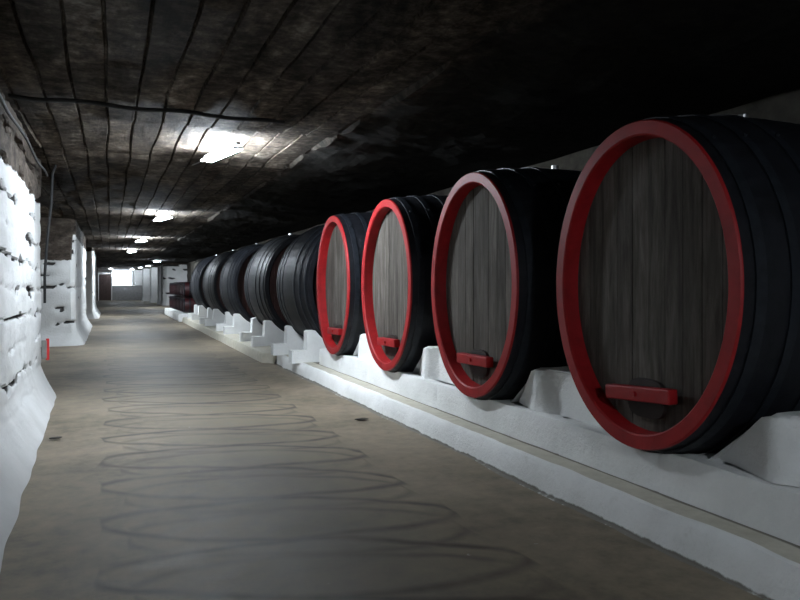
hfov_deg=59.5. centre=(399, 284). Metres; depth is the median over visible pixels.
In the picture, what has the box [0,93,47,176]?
cable
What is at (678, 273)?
barrel
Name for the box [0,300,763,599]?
floor
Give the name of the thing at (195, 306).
cradle
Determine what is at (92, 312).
wall
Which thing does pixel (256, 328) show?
cradle
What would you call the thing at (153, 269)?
wall
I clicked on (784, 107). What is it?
wall
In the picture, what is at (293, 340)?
cradle
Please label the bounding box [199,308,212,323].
cradle
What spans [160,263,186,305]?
wall
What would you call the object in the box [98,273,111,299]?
door
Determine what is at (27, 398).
wall
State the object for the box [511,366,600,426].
block
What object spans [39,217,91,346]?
wall
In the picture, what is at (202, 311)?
cradle
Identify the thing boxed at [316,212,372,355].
barrel
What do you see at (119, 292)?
wall
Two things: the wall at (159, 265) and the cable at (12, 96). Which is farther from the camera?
the wall at (159, 265)
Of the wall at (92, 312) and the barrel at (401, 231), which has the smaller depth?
the barrel at (401, 231)
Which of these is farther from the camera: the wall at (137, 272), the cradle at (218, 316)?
the wall at (137, 272)
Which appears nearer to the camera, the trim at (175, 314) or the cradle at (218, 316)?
the cradle at (218, 316)
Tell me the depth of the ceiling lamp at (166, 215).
20.29 m
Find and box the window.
[112,270,131,284]
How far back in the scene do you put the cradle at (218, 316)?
27.45 m
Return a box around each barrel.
[182,282,191,296]
[182,297,197,312]
[190,255,217,308]
[203,250,235,314]
[220,243,262,322]
[244,233,299,334]
[276,224,324,336]
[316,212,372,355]
[361,195,447,372]
[431,165,581,399]
[556,114,799,453]
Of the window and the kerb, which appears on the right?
the kerb
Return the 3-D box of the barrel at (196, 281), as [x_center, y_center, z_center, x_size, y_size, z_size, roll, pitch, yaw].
[-8.728,-0.026,33.295,2.235,2.836,2.350,0,0,-26]
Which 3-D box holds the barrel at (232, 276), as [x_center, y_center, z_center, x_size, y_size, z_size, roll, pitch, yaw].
[-4.958,-0.026,24.195,2.235,2.836,2.350,0,0,-26]
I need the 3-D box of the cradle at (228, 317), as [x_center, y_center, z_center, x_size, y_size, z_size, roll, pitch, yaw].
[-5.485,1.278,24.929,2.068,0.665,0.300,0,0,-23]
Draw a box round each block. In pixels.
[353,334,374,360]
[412,346,454,385]
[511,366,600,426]
[710,411,799,486]
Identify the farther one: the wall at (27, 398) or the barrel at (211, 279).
the barrel at (211, 279)
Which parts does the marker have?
plate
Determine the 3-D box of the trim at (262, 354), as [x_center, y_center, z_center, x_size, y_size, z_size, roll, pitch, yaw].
[-5.100,1.730,25.088,3.118,0.260,22.940,0,0,-23]
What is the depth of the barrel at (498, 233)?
7.73 m
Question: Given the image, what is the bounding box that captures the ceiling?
[0,0,799,268]
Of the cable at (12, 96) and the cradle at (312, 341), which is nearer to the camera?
the cable at (12, 96)
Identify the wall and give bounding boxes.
[0,89,55,570]
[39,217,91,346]
[85,247,100,318]
[96,268,97,300]
[98,269,133,284]
[112,285,141,299]
[134,268,141,284]
[142,267,149,300]
[149,266,157,302]
[157,264,160,303]
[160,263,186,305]
[187,88,799,281]
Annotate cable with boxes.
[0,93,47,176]
[8,93,284,123]
[43,164,56,302]
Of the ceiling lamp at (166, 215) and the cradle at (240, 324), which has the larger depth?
the cradle at (240, 324)
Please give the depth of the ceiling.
7.27 m
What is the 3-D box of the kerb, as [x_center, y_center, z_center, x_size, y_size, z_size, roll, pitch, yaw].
[2.822,1.726,2.955,0.465,0.268,29.100,0,0,-23]
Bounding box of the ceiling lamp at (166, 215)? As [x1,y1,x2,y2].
[151,214,171,220]
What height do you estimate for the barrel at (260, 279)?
2.836 m
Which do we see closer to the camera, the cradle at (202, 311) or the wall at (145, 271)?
the cradle at (202, 311)
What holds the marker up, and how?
attached to the wall at (27, 398)
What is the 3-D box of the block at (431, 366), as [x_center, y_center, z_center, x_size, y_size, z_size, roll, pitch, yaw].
[0.701,1.057,9.448,0.622,0.444,1.652,0,0,-23]
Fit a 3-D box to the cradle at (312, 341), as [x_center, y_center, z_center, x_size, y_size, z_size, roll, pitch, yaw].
[-1.224,1.278,14.885,2.252,0.665,0.300,0,0,-23]
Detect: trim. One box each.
[165,308,186,321]
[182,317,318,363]
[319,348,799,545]
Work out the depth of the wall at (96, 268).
83.70 m
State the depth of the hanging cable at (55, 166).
11.59 m
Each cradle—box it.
[187,305,197,318]
[191,305,206,319]
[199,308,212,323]
[205,309,224,325]
[216,312,232,330]
[223,313,249,333]
[239,318,262,341]
[251,320,303,346]
[271,325,302,355]
[289,330,325,363]
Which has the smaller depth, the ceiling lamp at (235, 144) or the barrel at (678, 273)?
the barrel at (678, 273)
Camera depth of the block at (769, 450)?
4.54 m
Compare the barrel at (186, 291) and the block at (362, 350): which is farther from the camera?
the barrel at (186, 291)
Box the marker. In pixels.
[41,338,48,359]
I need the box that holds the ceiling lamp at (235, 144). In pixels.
[192,141,242,165]
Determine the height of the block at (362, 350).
0.444 m
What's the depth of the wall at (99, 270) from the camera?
89.64 m
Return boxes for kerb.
[274,355,799,599]
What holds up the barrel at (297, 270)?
on the cradle at (312, 341)

